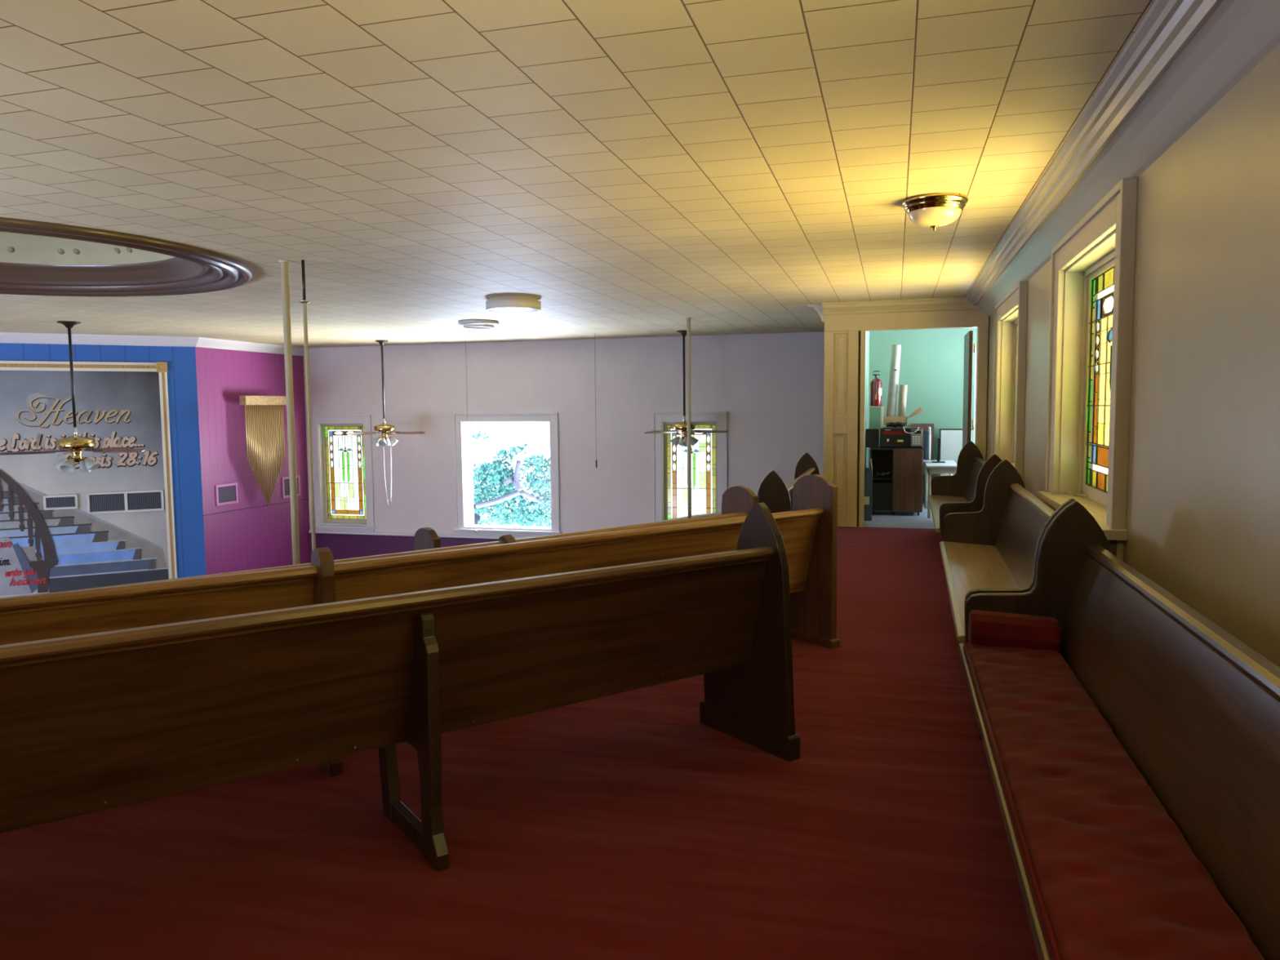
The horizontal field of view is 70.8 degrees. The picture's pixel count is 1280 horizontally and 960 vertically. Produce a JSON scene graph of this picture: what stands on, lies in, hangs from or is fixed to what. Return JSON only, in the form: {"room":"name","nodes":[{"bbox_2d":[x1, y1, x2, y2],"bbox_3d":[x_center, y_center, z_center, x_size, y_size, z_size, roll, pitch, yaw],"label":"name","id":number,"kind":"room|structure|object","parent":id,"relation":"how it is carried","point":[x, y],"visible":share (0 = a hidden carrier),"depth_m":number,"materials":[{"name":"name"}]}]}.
{"room":"house of worship","nodes":[
{"label":"house of worship","id":0,"kind":"room"},
{"bbox_2d":[0,342,206,577],"bbox_3d":[-11.845,0.648,14.108,9.000,6.800,0.300,-3,5,-27],"label":"wall","id":1,"kind":"structure","parent":0,"point":[182,388],"depth_m":15.76,"materials":[{"name":"blue paint"}]},
{"bbox_2d":[0,360,177,597],"bbox_3d":[-10.792,0.403,14.386,5.950,4.625,0.122,-3,5,-27],"label":"mural","id":2,"kind":"object","parent":1,"relation":"attached to","point":[117,404],"visible":0.84,"depth_m":15.11,"materials":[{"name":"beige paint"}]},
{"bbox_2d":[43,493,78,510],"bbox_3d":[-9.627,0.368,14.973,0.480,0.240,0.060,-3,5,-27],"label":"return vent","id":3,"kind":"object","parent":2,"relation":"attached to","point":[55,501],"visible":1,"depth_m":14.97,"materials":[{"name":"white metal"}]},
{"bbox_2d":[86,489,164,514],"bbox_3d":[-8.786,0.371,15.400,1.135,0.360,0.060,-3,5,-27],"label":"return vent","id":4,"kind":"object","parent":2,"relation":"attached to","point":[110,502],"visible":1,"depth_m":15.38,"materials":[{"name":"white metal"}]},
{"bbox_2d":[0,332,309,355],"bbox_3d":[-10.779,-2.279,14.447,11.366,0.162,1.929,-4,6,-38],"label":"trim","id":5,"kind":"structure","parent":1,"relation":"attached to","point":[5,337],"depth_m":15.34,"materials":[{"name":"white paint"}]},
{"bbox_2d":[0,217,252,296],"bbox_3d":[-5.572,-2.205,7.598,4.205,0.820,4.205,1,5,16],"label":"ceiling","id":6,"kind":"structure","parent":0,"point":[37,258],"depth_m":9.03,"materials":[{"name":"brown wood"}]},
{"bbox_2d":[195,346,311,574],"bbox_3d":[-7.484,0.336,17.521,0.300,6.800,3.099,1,5,16],"label":"wall","id":7,"kind":"structure","parent":0,"point":[258,537],"depth_m":16.96,"materials":[{"name":"purple paint"}]},
{"bbox_2d":[214,482,238,506],"bbox_3d":[-7.587,0.259,16.543,0.030,0.380,0.550,1,5,16],"label":"vent panel","id":8,"kind":"object","parent":7,"relation":"attached to","point":[225,494],"visible":1,"depth_m":16.53,"materials":[{"name":"purple paint"}]},
{"bbox_2d":[217,485,235,502],"bbox_3d":[-7.593,0.259,16.544,0.018,0.290,0.460,1,5,16],"label":"grille","id":9,"kind":"object","parent":8,"relation":"attached to","point":[226,494],"depth_m":16.54,"materials":[{"name":"grey metal"}]},
{"bbox_2d":[203,498,308,515],"bbox_3d":[-7.346,0.510,17.444,0.012,0.013,3.000,1,5,16],"label":"trim","id":10,"kind":"structure","parent":7,"relation":"attached to","point":[304,499],"depth_m":17.11,"materials":[{"name":"purple wood"}]},
{"bbox_2d":[239,395,286,506],"bbox_3d":[-7.230,-0.541,17.199,0.339,2.115,1.150,1,5,16],"label":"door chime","id":11,"kind":"object","parent":7,"relation":"attached to","point":[275,402],"visible":0.98,"depth_m":17.13,"materials":[{"name":"gold metal"}]},
{"bbox_2d":[281,475,300,497],"bbox_3d":[-7.089,0.135,18.304,0.030,0.420,0.540,1,5,16],"label":"vent panel","id":12,"kind":"object","parent":7,"relation":"attached to","point":[285,480],"visible":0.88,"depth_m":18.18,"materials":[{"name":"purple paint"}]},
{"bbox_2d":[284,477,298,495],"bbox_3d":[-7.095,0.135,18.306,0.018,0.330,0.450,1,5,16],"label":"grille","id":13,"kind":"object","parent":12,"relation":"attached to","point":[286,481],"depth_m":18.21,"materials":[{"name":"grey metal"}]},
{"bbox_2d":[0,503,1039,959],"bbox_3d":[-0.150,1.727,6.074,8.741,1.300,19.300,1,5,16],"label":"floor","id":14,"kind":"structure","parent":0,"point":[627,825],"depth_m":3.23,"materials":[{"name":"red carpet"}]},
{"bbox_2d":[0,502,799,871],"bbox_3d":[-0.860,0.740,3.275,3.328,1.123,0.706,-4,6,-35],"label":"pew","id":15,"kind":"object","parent":14,"relation":"on","point":[96,722],"visible":1,"depth_m":3.05,"materials":[{"name":"brown wood"}]},
{"bbox_2d":[0,474,839,777],"bbox_3d":[-1.487,0.703,4.111,6.477,1.147,0.760,-4,6,-36],"label":"pew","id":16,"kind":"object","parent":14,"relation":"on","point":[809,531],"visible":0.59,"depth_m":4.17,"materials":[{"name":"brown wood"}]},
{"bbox_2d":[863,458,872,520],"bbox_3d":[3.128,0.129,12.363,0.110,0.830,0.304,1,5,16],"label":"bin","id":17,"kind":"object","parent":14,"relation":"on","point":[868,471],"visible":0.77,"depth_m":12.23,"materials":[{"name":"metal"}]},
{"bbox_2d":[869,446,924,515],"bbox_3d":[3.705,0.004,13.030,0.735,0.958,0.592,1,5,16],"label":"base cabinet","id":18,"kind":"object","parent":14,"relation":"on","point":[900,491],"visible":0.81,"depth_m":12.75,"materials":[{"name":"black paint"}]},
{"bbox_2d":[865,428,879,447],"bbox_3d":[3.356,-0.607,13.007,0.180,0.260,0.330,1,5,16],"label":"speaker box","id":19,"kind":"object","parent":18,"relation":"on","point":[872,436],"visible":1,"depth_m":12.85,"materials":[{"name":"black paint"}]},
{"bbox_2d":[869,406,883,428],"bbox_3d":[3.411,-0.905,13.004,0.194,0.313,0.258,1,5,16],"label":"box","id":20,"kind":"object","parent":19,"relation":"on","point":[876,413],"visible":0.92,"depth_m":12.88,"materials":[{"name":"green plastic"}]},
{"bbox_2d":[870,370,881,406],"bbox_3d":[3.393,-1.316,12.952,0.165,0.512,0.162,-3,5,-30],"label":"fire extinguisher","id":21,"kind":"object","parent":20,"relation":"on","point":[876,384],"visible":1,"depth_m":12.89,"materials":[{"name":"red metal"}]},
{"bbox_2d":[872,475,892,479],"bbox_3d":[3.506,-0.031,13.058,0.295,0.030,0.440,1,5,16],"label":"shelf","id":22,"kind":"object","parent":18,"relation":"attached to","point":[874,477],"depth_m":12.87,"materials":[{"name":"black paint"}]},
{"bbox_2d":[875,471,890,476],"bbox_3d":[3.492,-0.086,12.941,0.203,0.077,0.111,1,5,16],"label":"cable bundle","id":23,"kind":"object","parent":18,"relation":"on","point":[880,473],"visible":1,"depth_m":12.92,"materials":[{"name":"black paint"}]},
{"bbox_2d":[880,426,922,447],"bbox_3d":[3.746,-0.613,12.935,0.580,0.275,0.454,1,5,16],"label":"microwave oven","id":24,"kind":"object","parent":18,"relation":"on","point":[889,437],"visible":0.99,"depth_m":12.72,"materials":[{"name":"black paint"}]},
{"bbox_2d":[885,422,907,427],"bbox_3d":[3.649,-0.785,12.805,0.300,0.085,0.110,1,5,16],"label":"cloth","id":25,"kind":"object","parent":24,"relation":"on","point":[896,424],"visible":1,"depth_m":12.77,"materials":[{"name":"black fabric"}]},
{"bbox_2d":[884,404,924,427],"bbox_3d":[3.791,-0.923,12.956,0.552,0.340,0.260,1,5,16],"label":"cardboard box","id":26,"kind":"object","parent":24,"relation":"on","point":[887,420],"visible":0.83,"depth_m":12.85,"materials":[{"name":"brown cardboard"}]},
{"bbox_2d":[886,344,901,416],"bbox_3d":[3.641,-1.382,12.942,0.197,1.108,0.148,1,5,16],"label":"paper roll","id":27,"kind":"object","parent":26,"relation":"on","point":[895,349],"visible":0.96,"depth_m":12.90,"materials":[{"name":"white paper"}]},
{"bbox_2d":[884,416,906,427],"bbox_3d":[3.683,-0.835,12.995,0.320,0.160,0.260,1,5,16],"label":"tray","id":28,"kind":"object","parent":26,"relation":"on","point":[887,420],"depth_m":12.87,"materials":[{"name":"brown cardboard"}]},
{"bbox_2d":[897,384,907,416],"bbox_3d":[3.760,-1.095,12.920,0.137,0.536,0.102,1,5,16],"label":"paper roll","id":29,"kind":"object","parent":26,"relation":"in","point":[903,388],"visible":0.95,"depth_m":12.88,"materials":[{"name":"beige paper"}]},
{"bbox_2d":[911,423,933,503],"bbox_3d":[4.472,-0.258,14.293,0.350,1.270,0.030,1,5,16],"label":"board","id":30,"kind":"object","parent":14,"relation":"on","point":[925,426],"visible":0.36,"depth_m":14.23,"materials":[{"name":"laminate"}]},
{"bbox_2d":[922,426,939,502],"bbox_3d":[4.453,-0.217,13.963,0.485,1.216,0.508,1,5,16],"label":"office chair","id":31,"kind":"object","parent":14,"relation":"on","point":[927,435],"visible":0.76,"depth_m":13.76,"materials":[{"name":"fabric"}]},
{"bbox_2d":[923,460,956,518],"bbox_3d":[4.329,0.118,12.989,0.430,0.730,1.350,1,5,16],"label":"desk","id":32,"kind":"object","parent":14,"relation":"on","point":[949,467],"visible":0.6,"depth_m":12.45,"materials":[{"name":"white"}]},
{"bbox_2d":[931,436,945,462],"bbox_3d":[4.333,-0.436,13.072,0.180,0.360,0.440,1,5,16],"label":"computer monitor","id":33,"kind":"object","parent":32,"relation":"on","point":[938,438],"visible":1,"depth_m":12.94,"materials":[{"name":"black paint"}]},
{"bbox_2d":[938,428,972,475],"bbox_3d":[4.921,-0.204,14.062,0.480,1.190,0.050,1,5,16],"label":"wall","id":34,"kind":"structure","parent":14,"relation":"on","point":[951,438],"depth_m":14.04,"materials":[{"name":"grey paint"}]},
{"bbox_2d":[928,440,1002,539],"bbox_3d":[3.437,0.205,9.511,0.692,1.123,3.250,1,5,17],"label":"bench","id":35,"kind":"object","parent":14,"relation":"on","point":[963,491],"visible":0.45,"depth_m":10.52,"materials":[{"name":"brown wood"}]},
{"bbox_2d":[939,458,1076,643],"bbox_3d":[2.304,0.517,5.705,0.691,1.123,3.220,1,5,17],"label":"bench","id":36,"kind":"object","parent":14,"relation":"on","point":[993,548],"visible":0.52,"depth_m":6.33,"materials":[{"name":"brown wood"}]},
{"bbox_2d":[957,500,1279,959],"bbox_3d":[1.369,0.777,2.538,0.691,1.123,3.280,1,5,16],"label":"bench","id":37,"kind":"object","parent":14,"relation":"on","point":[1195,708],"visible":0.62,"depth_m":2.51,"materials":[{"name":"brown wood"}]},
{"bbox_2d":[963,609,1265,959],"bbox_3d":[1.244,0.794,2.567,0.409,0.181,3.175,1,5,16],"label":"seat cushion","id":38,"kind":"object","parent":37,"relation":"on","point":[1110,875],"visible":1,"depth_m":2.27,"materials":[{"name":"red fabric"}]},
{"bbox_2d":[302,331,824,559],"bbox_3d":[-1.780,0.277,17.591,11.240,6.800,0.360,1,5,16],"label":"wall","id":39,"kind":"structure","parent":0,"point":[770,386],"depth_m":17.14,"materials":[{"name":"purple paint"}]},
{"bbox_2d":[311,414,376,532],"bbox_3d":[-6.109,-0.144,18.729,1.480,2.420,0.440,1,5,16],"label":"window","id":40,"kind":"structure","parent":39,"relation":"in","point":[343,466],"depth_m":18.71,"materials":[{"name":"multicoloured glass"}]},
{"bbox_2d":[308,529,526,538],"bbox_3d":[-1.693,1.144,17.424,10.880,0.055,0.070,1,5,16],"label":"trim","id":41,"kind":"structure","parent":39,"relation":"attached to","point":[309,531],"depth_m":18.28,"materials":[{"name":"white paint"}]},
{"bbox_2d":[453,412,561,537],"bbox_3d":[-2.582,-0.107,17.715,2.260,2.420,0.478,1,5,16],"label":"window","id":42,"kind":"structure","parent":39,"relation":"in","point":[462,431],"depth_m":17.75,"materials":[{"name":"white paint"}]},
{"bbox_2d":[652,411,727,522],"bbox_3d":[0.956,-0.053,16.738,1.460,2.420,0.440,1,5,16],"label":"window","id":43,"kind":"structure","parent":39,"relation":"in","point":[709,453],"depth_m":16.70,"materials":[{"name":"multicoloured glass"}]},
{"bbox_2d":[0,0,1155,347],"bbox_3d":[-7.003,-1.844,7.511,20.000,0.001,21.900,1,5,16],"label":"ceiling","id":44,"kind":"structure","parent":0,"point":[626,168],"depth_m":4.50,"materials":[{"name":"tile"}]},
{"bbox_2d":[0,320,145,473],"bbox_3d":[-8.130,-1.187,13.012,1.805,2.158,1.747,1,5,16],"label":"ceiling fan","id":45,"kind":"object","parent":44,"relation":"hanging from","point":[76,444],"visible":1,"depth_m":12.91,"materials":[{"name":"brown metal"}]},
{"bbox_2d":[346,339,426,504],"bbox_3d":[-4.813,-1.061,16.948,1.434,3.095,1.426,1,5,16],"label":"ceiling fan","id":46,"kind":"object","parent":44,"relation":"hanging from","point":[386,429],"visible":1,"depth_m":16.84,"materials":[{"name":"brown metal"}]},
{"bbox_2d":[465,340,467,419],"bbox_3d":[-3.133,-1.818,16.270,0.006,1.510,0.005,1,5,16],"label":"hanging wire","id":47,"kind":"object","parent":44,"relation":"hanging from","point":[465,340],"visible":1,"depth_m":16.27,"materials":[{"name":"brown metal"}]},
{"bbox_2d":[457,319,498,328],"bbox_3d":[-2.393,-2.302,13.362,0.600,0.098,0.600,1,5,16],"label":"ceiling vent","id":48,"kind":"object","parent":44,"relation":"attached to","point":[471,323],"visible":1,"depth_m":13.18,"materials":[{"name":"white metal"}]},
{"bbox_2d":[485,296,541,313],"bbox_3d":[-1.505,-2.077,10.732,0.650,0.148,0.650,1,5,16],"label":"drum ceiling light","id":49,"kind":"object","parent":44,"relation":"attached to","point":[508,304],"visible":1,"depth_m":10.50,"materials":[{"name":"white plastic"}]},
{"bbox_2d":[594,333,597,467],"bbox_3d":[-0.771,-1.379,15.638,0.026,2.330,0.026,3,6,38],"label":"hanging wire","id":50,"kind":"object","parent":44,"relation":"hanging from","point":[594,333],"visible":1,"depth_m":15.64,"materials":[{"name":"brown metal"}]},
{"bbox_2d":[644,330,728,446],"bbox_3d":[0.800,-1.559,15.407,1.417,1.962,1.438,1,5,16],"label":"ceiling fan","id":51,"kind":"object","parent":44,"relation":"hanging from","point":[682,427],"visible":0.85,"depth_m":15.36,"materials":[{"name":"brown metal"}]},
{"bbox_2d":[901,192,968,231],"bbox_3d":[1.884,-1.692,5.760,0.410,0.193,0.410,1,5,16],"label":"flush ceiling light","id":52,"kind":"object","parent":44,"relation":"attached to","point":[935,210],"visible":1,"depth_m":5.63,"materials":[{"name":"white glass"}]},
{"bbox_2d":[857,331,869,525],"bbox_3d":[3.282,0.514,13.995,0.460,6.800,4.550,1,5,16],"label":"wall","id":53,"kind":"structure","parent":0,"point":[867,347],"depth_m":12.66,"materials":[{"name":"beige paint"}]},
{"bbox_2d":[823,330,858,527],"bbox_3d":[2.581,-0.648,11.593,0.425,2.510,0.045,1,5,16],"label":"door","id":54,"kind":"structure","parent":53,"relation":"in","point":[841,348],"depth_m":11.57,"materials":[{"name":"beige paint"}]},
{"bbox_2d":[868,327,977,467],"bbox_3d":[4.997,-1.006,14.297,3.560,3.150,0.300,1,5,16],"label":"wall","id":55,"kind":"structure","parent":0,"point":[931,362],"depth_m":14.22,"materials":[{"name":"green paint"}]},
{"bbox_2d":[973,347,976,443],"bbox_3d":[5.688,-1.069,14.071,0.910,2.000,0.050,1,5,16],"label":"window","id":56,"kind":"structure","parent":55,"relation":"in","point":[975,348],"depth_m":14.15,"materials":[{"name":"white paint"}]},
{"bbox_2d":[986,44,1279,667],"bbox_3d":[3.139,1.278,4.377,1.500,6.800,20.700,1,5,16],"label":"wall","id":57,"kind":"structure","parent":0,"point":[1203,510],"depth_m":3.28,"materials":[{"name":"beige paint"}]},
{"bbox_2d":[807,297,988,527],"bbox_3d":[3.217,-0.814,11.382,2.200,2.862,0.290,1,5,16],"label":"door frame","id":58,"kind":"structure","parent":57,"relation":"attached to","point":[978,318],"depth_m":11.21,"materials":[{"name":"beige paint"}]},
{"bbox_2d":[856,316,989,525],"bbox_3d":[3.366,-1.038,11.420,1.980,3.300,0.100,1,5,16],"label":"wall door","id":59,"kind":"structure","parent":57,"relation":"in","point":[988,317],"depth_m":11.17,"materials":[{"name":"beige paint"}]},
{"bbox_2d":[962,330,975,447],"bbox_3d":[4.270,-0.664,11.722,0.079,2.470,0.850,1,5,16],"label":"door","id":60,"kind":"structure","parent":59,"relation":"attached to","point":[968,337],"depth_m":11.35,"materials":[{"name":"brown laminate"}]},
{"bbox_2d":[991,280,1027,480],"bbox_3d":[3.747,-0.880,8.850,0.410,1.865,2.100,1,5,16],"label":"window","id":61,"kind":"structure","parent":57,"relation":"in","point":[1011,312],"depth_m":9.58,"materials":[{"name":"beige paint"}]},
{"bbox_2d":[1037,177,1137,561],"bbox_3d":[2.733,-0.590,5.308,0.432,1.865,2.100,1,5,16],"label":"window","id":62,"kind":"structure","parent":57,"relation":"in","point":[1092,266],"depth_m":5.66,"materials":[{"name":"beige paint"}]},
{"bbox_2d":[964,0,1279,316],"bbox_3d":[1.834,-1.448,2.938,0.300,0.237,16.860,1,5,16],"label":"trim","id":63,"kind":"structure","parent":57,"relation":"attached to","point":[1184,56],"depth_m":3.65,"materials":[{"name":"beige paint"}]},
{"bbox_3d":[-3.164,2.067,8.153,8.740,0.450,17.600,1,5,16],"label":"floor","id":64,"kind":"structure","parent":0,"visible":0},
{"bbox_2d":[278,259,300,564],"bbox_3d":[-3.072,-0.032,7.976,0.093,3.760,0.093,1,5,16],"label":"support pole","id":65,"kind":"object","parent":64,"relation":"on","point":[284,263],"visible":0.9,"depth_m":7.91,"materials":[{"name":"beige metal"}]},
{"bbox_2d":[299,259,315,551],"bbox_3d":[-2.905,-0.032,7.960,0.086,3.760,0.086,1,5,16],"label":"support pole","id":66,"kind":"object","parent":64,"relation":"on","point":[304,301],"visible":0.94,"depth_m":7.90,"materials":[{"name":"beige metal"}]},
{"bbox_2d":[654,511,721,522],"bbox_3d":[-3.257,1.649,8.784,1.036,1.285,18.732,4,6,42],"label":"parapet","id":67,"kind":"object","parent":64,"relation":"attached to","point":[718,513],"visible":0.06,"depth_m":13.95,"materials":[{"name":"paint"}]},
{"bbox_2d":[685,317,691,518],"bbox_3d":[0.726,-0.489,13.291,0.084,3.760,0.084,1,5,16],"label":"support pole","id":68,"kind":"object","parent":64,"relation":"on","point":[688,319],"visible":0.89,"depth_m":13.24,"materials":[{"name":"metal"}]},
{"bbox_3d":[-2.246,1.803,6.311,6.301,1.150,13.155,1,5,16],"label":"step","id":69,"kind":"structure","parent":0,"visible":0},
{"bbox_2d":[84,485,759,589],"bbox_3d":[-1.365,0.749,5.266,5.341,1.124,0.717,-4,6,-41],"label":"pew","id":70,"kind":"object","parent":69,"relation":"on","point":[739,500],"visible":0.12,"depth_m":5.95,"materials":[{"name":"brown wood"}]},
{"bbox_2d":[757,452,819,513],"bbox_3d":[1.543,0.339,9.938,0.691,1.123,3.350,1,5,16],"label":"pew","id":71,"kind":"object","parent":69,"relation":"on","point":[773,491],"visible":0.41,"depth_m":8.28,"materials":[{"name":"brown wood"}]},
{"bbox_3d":[-3.626,2.064,4.892,6.141,0.880,8.438,1,5,16],"label":"floor","id":72,"kind":"structure","parent":0,"visible":0},
{"bbox_2d":[413,527,440,551],"bbox_3d":[-2.764,0.977,5.901,2.900,1.112,0.686,-4,6,-39],"label":"pew","id":73,"kind":"object","parent":72,"relation":"on","point":[424,538],"visible":0.06,"depth_m":6.60,"materials":[{"name":"brown wood"}]},
{"label":"outside","id":74,"kind":"structure","parent":0,"visible":0},
{"bbox_2d":[471,429,551,526],"bbox_3d":[-3.013,1.158,22.745,3.844,4.890,1.268,1,5,16],"label":"tree","id":75,"kind":"object","parent":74,"point":[502,495],"visible":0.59,"depth_m":22.51,"materials":[{"name":"teal plant"}]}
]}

